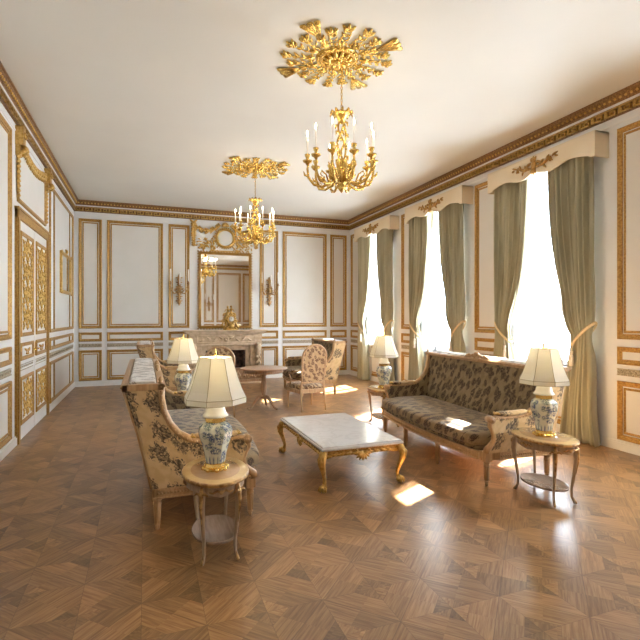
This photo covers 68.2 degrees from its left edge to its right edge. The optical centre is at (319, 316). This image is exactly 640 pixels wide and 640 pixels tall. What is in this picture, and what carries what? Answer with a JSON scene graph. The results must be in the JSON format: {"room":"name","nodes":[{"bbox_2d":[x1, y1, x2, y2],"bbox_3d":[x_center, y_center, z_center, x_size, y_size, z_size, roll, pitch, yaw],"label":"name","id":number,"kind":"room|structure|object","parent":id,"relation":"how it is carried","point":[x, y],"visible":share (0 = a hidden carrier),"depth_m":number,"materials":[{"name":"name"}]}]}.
{"room":"historic interior","nodes":[
{"label":"historic interior","id":0,"kind":"room"},
{"bbox_2d":[0,102,73,448],"bbox_3d":[-3.883,-0.590,5.441,0.233,4.680,14.000,0,0,-20],"label":"wall","id":1,"kind":"structure","parent":0,"point":[60,226],"depth_m":6.45,"materials":[{"name":"paint"}]},
{"bbox_2d":[14,205,49,444],"bbox_3d":[-4.519,0.115,7.519,0.082,3.270,2.260,0,0,-20],"label":"door","id":2,"kind":"structure","parent":1,"relation":"in","point":[31,239],"depth_m":7.27,"materials":[{"name":"white paint"}]},
{"bbox_2d":[15,125,54,225],"bbox_3d":[-4.477,-2.120,7.508,0.153,1.020,2.147,0,0,-20],"label":"panel","id":3,"kind":"object","parent":1,"relation":"attached to","point":[33,188],"visible":1,"depth_m":7.26,"materials":[{"name":"paint"}]},
{"bbox_2d":[0,382,74,461],"bbox_3d":[-3.790,1.690,5.475,0.030,0.120,13.600,0,0,-20],"label":"baseboard","id":4,"kind":"structure","parent":1,"relation":"attached to","point":[12,443],"depth_m":6.44,"materials":[{"name":"white paint"}]},
{"bbox_2d":[0,61,78,214],"bbox_3d":[-3.748,-2.740,5.491,0.120,0.379,13.600,0,0,-20],"label":"crown molding","id":5,"kind":"structure","parent":1,"relation":"attached to","point":[10,98],"depth_m":7.22,"materials":[{"name":"gold paint"}]},
{"bbox_2d":[60,249,71,295],"bbox_3d":[-5.617,-0.996,10.482,0.075,1.012,1.400,0,0,-20],"label":"wall mirror","id":6,"kind":"object","parent":1,"relation":"attached to","point":[65,260],"visible":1,"depth_m":10.40,"materials":[{"name":"gold glass"}]},
{"bbox_2d":[63,256,69,291],"bbox_3d":[-5.628,-0.950,10.478,0.006,0.730,1.210,0,0,-20],"label":"mirror glass","id":7,"kind":"object","parent":6,"relation":"attached to","point":[66,259],"depth_m":10.54,"materials":[{"name":"white"}]},
{"bbox_2d":[74,211,349,381],"bbox_3d":[-2.657,-0.590,13.234,7.540,4.680,0.233,0,0,-20],"label":"wall","id":8,"kind":"structure","parent":0,"point":[123,296],"depth_m":12.64,"materials":[{"name":"paint"}]},
{"bbox_2d":[169,269,189,305],"bbox_3d":[-3.743,-0.794,12.594,0.488,0.972,0.347,0,0,12],"label":"wall sconce","id":9,"kind":"object","parent":8,"relation":"attached to","point":[178,288],"visible":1,"depth_m":12.65,"materials":[{"name":"brown metal"}]},
{"bbox_2d":[74,199,349,233],"bbox_3d":[-2.607,-2.740,13.099,7.540,0.379,0.120,0,0,-20],"label":"crown molding","id":10,"kind":"structure","parent":8,"relation":"attached to","point":[81,205],"depth_m":12.84,"materials":[{"name":"gold paint"}]},
{"bbox_2d":[75,370,348,386],"bbox_3d":[-2.623,1.690,13.141,7.480,0.120,0.030,0,0,-20],"label":"baseboard","id":11,"kind":"structure","parent":8,"relation":"attached to","point":[112,382],"depth_m":12.10,"materials":[{"name":"white paint"}]},
{"bbox_2d":[190,219,257,253],"bbox_3d":[-2.619,-2.203,13.116,1.931,0.894,0.094,0,0,-20],"label":"carving","id":12,"kind":"object","parent":8,"relation":"attached to","point":[224,238],"visible":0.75,"depth_m":13.09,"materials":[{"name":"paint"}]},
{"bbox_2d":[190,219,196,245],"bbox_3d":[-3.425,-2.283,12.818,0.211,0.735,0.080,0,0,-20],"label":"pendant","id":13,"kind":"object","parent":12,"relation":"attached to","point":[193,223],"depth_m":12.79,"materials":[{"name":"gold metal"}]},
{"bbox_2d":[197,250,252,328],"bbox_3d":[-2.621,-0.740,13.129,1.520,2.162,0.055,0,0,-20],"label":"mirror","id":14,"kind":"object","parent":8,"relation":"attached to","point":[224,281],"visible":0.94,"depth_m":13.13,"materials":[{"name":"clear glass"}]},
{"bbox_2d":[262,272,279,305],"bbox_3d":[-1.417,-0.794,13.454,0.488,0.972,0.347,0,0,12],"label":"wall sconce","id":15,"kind":"object","parent":8,"relation":"attached to","point":[269,291],"visible":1,"depth_m":13.51,"materials":[{"name":"brown metal"}]},
{"bbox_2d":[0,374,639,639],"bbox_3d":[-0.175,1.825,6.813,8.140,0.150,14.000,0,0,-20],"label":"floor","id":16,"kind":"structure","parent":0,"point":[440,553],"depth_m":3.67,"materials":[{"name":"brown wood"}]},
{"bbox_2d":[136,339,193,390],"bbox_3d":[-3.272,1.119,10.145,1.237,1.262,1.520,0,0,-20],"label":"loveseat","id":17,"kind":"object","parent":16,"relation":"on","point":[145,349],"visible":0.41,"depth_m":9.44,"materials":[{"name":"beige fabric"}]},
{"bbox_2d":[120,354,258,529],"bbox_3d":[-1.445,1.105,5.149,1.237,1.290,2.540,0,0,-20],"label":"sofa","id":18,"kind":"object","parent":16,"relation":"on","point":[166,429],"visible":0.82,"depth_m":3.91,"materials":[{"name":"beige fabric"}]},
{"bbox_2d":[168,408,258,466],"bbox_3d":[-1.282,1.270,5.209,0.890,0.150,2.430,0,0,-20],"label":"seat cushion","id":19,"kind":"object","parent":18,"relation":"on","point":[188,420],"depth_m":5.38,"materials":[{"name":"beige fabric"}]},
{"bbox_2d":[181,457,248,565],"bbox_3d":[-0.794,1.447,3.587,0.495,0.594,0.697,0,0,-20],"label":"side table","id":20,"kind":"object","parent":16,"relation":"on","point":[212,529],"visible":0.84,"depth_m":3.42,"materials":[{"name":"brown wood"}]},
{"bbox_2d":[184,348,246,472],"bbox_3d":[-0.794,0.693,3.587,0.442,0.926,0.442,0,0,-20],"label":"table lamp","id":21,"kind":"object","parent":20,"relation":"on","point":[215,385],"visible":1,"depth_m":3.48,"materials":[{"name":"beige fabric"}]},
{"bbox_2d":[198,420,232,463],"bbox_3d":[-0.794,0.943,3.587,0.246,0.305,0.246,0,0,-20],"label":"jar","id":22,"kind":"object","parent":21,"relation":"on","point":[215,435],"depth_m":3.51,"materials":[{"name":"white ceramic"}]},
{"bbox_2d":[192,514,238,544],"bbox_3d":[-0.794,1.605,3.587,0.346,0.025,0.502,0,0,-20],"label":"shelf","id":23,"kind":"object","parent":20,"relation":"attached to","point":[219,528],"depth_m":3.55,"materials":[{"name":"white wood"}]},
{"bbox_2d":[205,346,237,416],"bbox_3d":[-1.798,1.123,8.468,0.656,1.258,0.735,0,0,-12],"label":"armchair","id":24,"kind":"object","parent":16,"relation":"on","point":[221,350],"visible":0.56,"depth_m":8.14,"materials":[{"name":"beige fabric"}]},
{"bbox_2d":[183,329,267,382],"bbox_3d":[-2.504,1.052,12.748,2.240,1.395,0.850,0,0,-20],"label":"fireplace","id":25,"kind":"object","parent":16,"relation":"on","point":[245,345],"visible":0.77,"depth_m":12.94,"materials":[{"name":"stone"}]},
{"bbox_2d":[183,329,267,333],"bbox_3d":[-2.572,0.407,12.931,2.240,0.105,0.460,0,0,-20],"label":"mantel shelf","id":26,"kind":"object","parent":25,"relation":"attached to","point":[257,331],"depth_m":12.74,"materials":[{"name":"stone"}]},
{"bbox_2d":[222,306,238,329],"bbox_3d":[-2.434,0.021,12.933,0.476,0.673,0.244,0,0,-20],"label":"mantel clock","id":27,"kind":"object","parent":25,"relation":"on","point":[231,318],"visible":1,"depth_m":12.86,"materials":[{"name":"gold metal"}]},
{"bbox_2d":[236,368,261,381],"bbox_3d":[-2.348,1.535,12.469,1.840,0.380,0.102,0,0,-20],"label":"hearth","id":28,"kind":"object","parent":25,"relation":"on","point":[243,377],"visible":0.23,"depth_m":12.59,"materials":[{"name":"brown stone"}]},
{"bbox_2d":[240,365,286,409],"bbox_3d":[-1.073,1.356,9.039,0.904,0.782,0.904,0,0,-20],"label":"pedestal table","id":29,"kind":"object","parent":16,"relation":"on","point":[263,370],"visible":1,"depth_m":8.93,"materials":[{"name":"brown wood"}]},
{"bbox_2d":[285,344,326,411],"bbox_3d":[-0.245,1.123,9.043,0.656,1.258,0.735,0,0,-28],"label":"armchair","id":30,"kind":"object","parent":16,"relation":"on","point":[314,357],"visible":1,"depth_m":8.81,"materials":[{"name":"beige fabric"}]},
{"bbox_2d":[286,381,322,389],"bbox_3d":[-0.283,1.298,9.113,0.606,0.095,0.576,0,0,-28],"label":"seat cushion","id":31,"kind":"object","parent":30,"relation":"on","point":[297,385],"depth_m":8.89,"materials":[{"name":"beige fabric"}]},
{"bbox_2d":[282,337,346,396],"bbox_3d":[-0.219,1.119,11.221,1.237,1.262,1.520,0,0,-20],"label":"loveseat","id":32,"kind":"object","parent":16,"relation":"on","point":[334,348],"visible":0.61,"depth_m":10.69,"materials":[{"name":"beige fabric"}]},
{"bbox_2d":[283,366,300,377],"bbox_3d":[-0.382,1.270,11.161,0.890,0.150,1.410,0,0,-20],"label":"seat cushion","id":33,"kind":"object","parent":32,"relation":"on","point":[295,375],"depth_m":10.89,"materials":[{"name":"beige fabric"}]},
{"bbox_2d":[277,413,406,492],"bbox_3d":[0.182,1.523,5.559,1.011,0.454,1.631,0,0,-20],"label":"coffee table","id":34,"kind":"object","parent":16,"relation":"on","point":[336,434],"visible":1,"depth_m":5.11,"materials":[{"name":"white stone"}]},
{"bbox_2d":[367,385,398,427],"bbox_3d":[1.034,1.447,7.665,0.495,0.594,0.697,0,0,-20],"label":"side table","id":35,"kind":"object","parent":16,"relation":"on","point":[374,390],"visible":0.5,"depth_m":7.61,"materials":[{"name":"paint"}]},
{"bbox_2d":[372,412,388,419],"bbox_3d":[1.034,1.605,7.665,0.346,0.025,0.502,0,0,-20],"label":"shelf","id":36,"kind":"object","parent":35,"relation":"attached to","point":[378,415],"depth_m":7.68,"materials":[{"name":"brown wood"}]},
{"bbox_2d":[369,332,398,388],"bbox_3d":[1.035,0.693,7.665,0.442,0.926,0.442,0,0,-20],"label":"table lamp","id":37,"kind":"object","parent":35,"relation":"on","point":[383,347],"visible":0.87,"depth_m":7.56,"materials":[{"name":"white fabric"}]},
{"bbox_2d":[376,366,391,384],"bbox_3d":[1.034,0.943,7.665,0.246,0.305,0.246,0,0,-20],"label":"jar","id":38,"kind":"object","parent":37,"relation":"on","point":[383,373],"depth_m":7.58,"materials":[{"name":"white ceramic"}]},
{"bbox_2d":[381,348,571,485],"bbox_3d":[1.782,1.105,6.189,1.237,1.290,2.540,0,0,-18],"label":"sofa","id":39,"kind":"object","parent":16,"relation":"on","point":[468,404],"visible":0.87,"depth_m":5.88,"materials":[{"name":"beige fabric"}]},
{"bbox_2d":[382,395,491,444],"bbox_3d":[1.617,1.270,6.136,0.890,0.150,2.430,0,0,-18],"label":"seat cushion","id":40,"kind":"object","parent":39,"relation":"on","point":[461,421],"depth_m":5.91,"materials":[{"name":"brown fabric"}]},
{"bbox_2d":[511,427,579,507],"bbox_3d":[2.179,1.447,4.602,0.495,0.594,0.697,0,0,-20],"label":"side table","id":41,"kind":"object","parent":16,"relation":"on","point":[562,443],"visible":0.96,"depth_m":4.46,"materials":[{"name":"paint"}]},
{"bbox_2d":[519,342,569,437],"bbox_3d":[2.179,0.693,4.602,0.442,0.926,0.442,0,0,-20],"label":"table lamp","id":42,"kind":"object","parent":41,"relation":"on","point":[543,369],"visible":1,"depth_m":4.50,"materials":[{"name":"beige fabric"}]},
{"bbox_2d":[530,397,557,430],"bbox_3d":[2.179,0.943,4.602,0.246,0.305,0.246,0,0,-20],"label":"jar","id":43,"kind":"object","parent":42,"relation":"on","point":[544,410],"depth_m":4.52,"materials":[{"name":"white ceramic"}]},
{"bbox_2d":[520,473,568,491],"bbox_3d":[2.179,1.605,4.602,0.346,0.025,0.502,0,0,-20],"label":"shelf","id":44,"kind":"object","parent":41,"relation":"attached to","point":[541,481],"depth_m":4.57,"materials":[{"name":"brown wood"}]},
{"bbox_3d":[-1.933,1.447,6.695,0.495,0.594,0.697,0,0,-20],"label":"side table","id":45,"kind":"object","parent":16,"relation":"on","visible":0},
{"bbox_2d":[167,333,198,390],"bbox_3d":[-1.933,0.693,6.695,0.442,0.926,0.442,0,0,-20],"label":"table lamp","id":46,"kind":"object","parent":45,"relation":"on","point":[183,352],"visible":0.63,"depth_m":6.58,"materials":[{"name":"white fabric"}]},
{"bbox_2d":[174,373,191,390],"bbox_3d":[-1.933,0.943,6.695,0.246,0.305,0.246,0,0,-20],"label":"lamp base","id":47,"kind":"object","parent":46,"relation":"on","point":[182,380],"depth_m":6.60,"materials":[{"name":"white ceramic"}]},
{"bbox_2d":[0,0,639,219],"bbox_3d":[-0.175,-3.005,6.813,8.140,0.150,14.000,0,0,-20],"label":"ceiling","id":48,"kind":"structure","parent":0,"point":[146,102],"depth_m":5.96,"materials":[{"name":"paint"}]},
{"bbox_2d":[221,156,289,179],"bbox_3d":[-1.271,-2.893,9.286,1.279,0.075,1.279,0,0,-20],"label":"ceiling medallion","id":49,"kind":"object","parent":48,"relation":"attached to","point":[248,167],"visible":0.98,"depth_m":9.20,"materials":[{"name":"gold metal"}]},
{"bbox_2d":[233,172,275,245],"bbox_3d":[-1.276,-2.137,9.298,0.840,1.474,0.855,0,0,-32],"label":"chandelier","id":50,"kind":"object","parent":49,"relation":"hanging from","point":[256,236],"visible":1,"depth_m":9.22,"materials":[{"name":"gold metal"}]},
{"bbox_2d":[277,20,402,89],"bbox_3d":[0.196,-2.893,5.350,1.279,0.075,1.279,0,0,-20],"label":"ceiling medallion","id":51,"kind":"object","parent":48,"relation":"attached to","point":[330,58],"visible":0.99,"depth_m":5.25,"materials":[{"name":"gold metal"}]},
{"bbox_2d":[303,62,377,192],"bbox_3d":[0.242,-2.137,5.349,0.840,1.474,0.855,0,0,-20],"label":"chandelier","id":52,"kind":"object","parent":51,"relation":"hanging from","point":[342,175],"visible":1,"depth_m":5.28,"materials":[{"name":"gold metal"}]},
{"bbox_2d":[315,129,316,146],"bbox_3d":[-0.044,-1.923,5.120,0.020,0.225,0.021,0,0,-20],"label":"candle","id":53,"kind":"object","parent":52,"relation":"on","point":[315,129],"depth_m":5.11,"materials":[{"name":"white wax"}]},
{"bbox_2d":[331,123,332,141],"bbox_3d":[0.131,-1.923,4.968,0.020,0.225,0.021,0,0,-20],"label":"candle","id":54,"kind":"object","parent":52,"relation":"on","point":[332,123],"depth_m":4.96,"materials":[{"name":"white wax"}]},
{"bbox_2d":[353,124,354,142],"bbox_3d":[0.360,-1.923,4.995,0.020,0.225,0.021,0,0,-20],"label":"candle","id":55,"kind":"object","parent":52,"relation":"on","point":[354,124],"depth_m":4.99,"materials":[{"name":"white wax"}]},
{"bbox_2d":[366,144,367,160],"bbox_3d":[0.551,-1.923,5.567,0.020,0.225,0.021,0,0,-20],"label":"candle","id":56,"kind":"object","parent":52,"relation":"on","point":[366,144],"depth_m":5.56,"materials":[{"name":"white wax"}]},
{"bbox_2d":[371,129,372,146],"bbox_3d":[0.559,-1.923,5.115,0.020,0.225,0.021,0,0,-20],"label":"candle","id":57,"kind":"object","parent":52,"relation":"on","point":[371,129],"depth_m":5.11,"materials":[{"name":"white wax"}]},
{"bbox_2d":[350,107,639,445],"bbox_3d":[3.439,-0.590,8.150,0.433,4.680,14.000,0,0,-20],"label":"wall","id":58,"kind":"structure","parent":0,"point":[616,336],"depth_m":6.47,"materials":[{"name":"paint"}]},
{"bbox_2d":[357,233,372,379],"bbox_3d":[1.225,-0.287,13.152,0.224,4.051,0.869,0,0,-20],"label":"curtain","id":59,"kind":"object","parent":58,"relation":"hanging from","point":[365,245],"visible":0.96,"depth_m":13.09,"materials":[{"name":"green fabric"}]},
{"bbox_2d":[366,234,375,378],"bbox_3d":[1.412,-0.280,13.014,0.032,4.000,0.608,0,0,-20],"label":"curtain","id":60,"kind":"object","parent":58,"relation":"hanging from","point":[369,315],"visible":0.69,"depth_m":13.00,"materials":[{"name":"white fabric"}]},
{"bbox_2d":[368,274,380,345],"bbox_3d":[1.720,-0.720,12.685,0.370,3.020,1.360,0,0,-20],"label":"window","id":61,"kind":"structure","parent":58,"relation":"in","point":[378,296],"depth_m":13.28,"materials":[{"name":"glass"}]},
{"bbox_2d":[354,215,398,241],"bbox_3d":[1.441,-2.320,12.582,0.306,0.340,2.100,0,0,-20],"label":"pelmet","id":62,"kind":"object","parent":58,"relation":"attached to","point":[389,222],"visible":1,"depth_m":12.17,"materials":[{"name":"beige fabric"}]},
{"bbox_2d":[376,228,394,383],"bbox_3d":[1.643,-0.287,12.019,0.227,4.051,0.873,0,0,-20],"label":"curtain","id":63,"kind":"object","parent":58,"relation":"hanging from","point":[384,237],"visible":0.7,"depth_m":11.84,"materials":[{"name":"green fabric"}]},
{"bbox_2d":[408,211,433,380],"bbox_3d":[2.204,-0.287,10.505,0.227,4.051,0.873,0,0,-20],"label":"curtain","id":64,"kind":"object","parent":58,"relation":"hanging from","point":[420,228],"visible":0.89,"depth_m":10.48,"materials":[{"name":"green fabric"}]},
{"bbox_2d":[421,211,436,365],"bbox_3d":[2.387,-0.280,10.379,0.032,4.000,0.608,0,0,-20],"label":"curtain","id":65,"kind":"object","parent":58,"relation":"hanging from","point":[425,320],"visible":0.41,"depth_m":10.33,"materials":[{"name":"white fabric"}]},
{"bbox_2d":[423,217,448,352],"bbox_3d":[2.695,-0.720,10.050,0.370,3.020,1.360,0,0,-20],"label":"window","id":66,"kind":"structure","parent":58,"relation":"in","point":[437,269],"depth_m":10.64,"materials":[{"name":"white paint"}]},
{"bbox_2d":[405,185,472,223],"bbox_3d":[2.416,-2.320,9.946,0.306,0.340,2.100,0,0,-20],"label":"pelmet","id":67,"kind":"object","parent":58,"relation":"attached to","point":[461,194],"visible":1,"depth_m":9.54,"materials":[{"name":"beige paint"}]},
{"bbox_2d":[438,203,465,352],"bbox_3d":[2.621,-0.287,9.383,0.232,4.051,0.874,0,0,-20],"label":"curtain","id":68,"kind":"object","parent":58,"relation":"hanging from","point":[450,218],"visible":0.72,"depth_m":9.26,"materials":[{"name":"green fabric"}]},
{"bbox_2d":[348,81,639,232],"bbox_3d":[3.211,-2.740,8.065,0.120,0.379,13.600,0,0,-20],"label":"crown molding","id":69,"kind":"structure","parent":58,"relation":"attached to","point":[627,99],"depth_m":7.74,"materials":[{"name":"gold paint"}]},
{"bbox_2d":[349,370,639,455],"bbox_3d":[3.253,1.690,8.081,0.030,0.120,13.600,0,0,-20],"label":"baseboard","id":70,"kind":"structure","parent":58,"relation":"attached to","point":[634,449],"depth_m":6.26,"materials":[{"name":"white paint"}]},
{"bbox_2d":[493,174,533,358],"bbox_3d":[3.180,-0.287,7.871,0.232,4.051,0.874,0,0,-20],"label":"curtain","id":71,"kind":"object","parent":58,"relation":"hanging from","point":[513,202],"visible":0.69,"depth_m":7.85,"materials":[{"name":"green fabric"}]},
{"bbox_2d":[511,173,538,359],"bbox_3d":[3.362,-0.280,7.744,0.032,4.000,0.608,0,0,-20],"label":"curtain","id":72,"kind":"object","parent":58,"relation":"hanging from","point":[518,326],"visible":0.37,"depth_m":7.68,"materials":[{"name":"white fabric"}]},
{"bbox_2d":[488,130,608,194],"bbox_3d":[3.391,-2.320,7.311,0.306,0.340,2.100,0,0,-20],"label":"pelmet","id":73,"kind":"object","parent":58,"relation":"attached to","point":[593,143],"visible":1,"depth_m":6.93,"materials":[{"name":"beige paint"}]},
{"bbox_2d":[529,180,567,364],"bbox_3d":[3.670,-0.720,7.414,0.370,3.020,1.360,0,0,-20],"label":"window","id":74,"kind":"structure","parent":58,"relation":"in","point":[561,325],"depth_m":7.69,"materials":[{"name":"white paint"}]},
{"bbox_2d":[554,263,570,350],"bbox_3d":[3.649,-0.280,6.968,0.032,4.000,0.617,0,0,-20],"label":"curtain","id":75,"kind":"object","parent":58,"relation":"hanging from","point":[558,287],"visible":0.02,"depth_m":7.12,"materials":[{"name":"white fabric"}]},
{"bbox_2d":[547,156,600,446],"bbox_3d":[3.596,-0.287,6.748,0.232,4.051,0.874,0,0,-20],"label":"curtain","id":76,"kind":"object","parent":58,"relation":"hanging from","point":[571,184],"visible":0.98,"depth_m":6.62,"materials":[{"name":"green fabric"}]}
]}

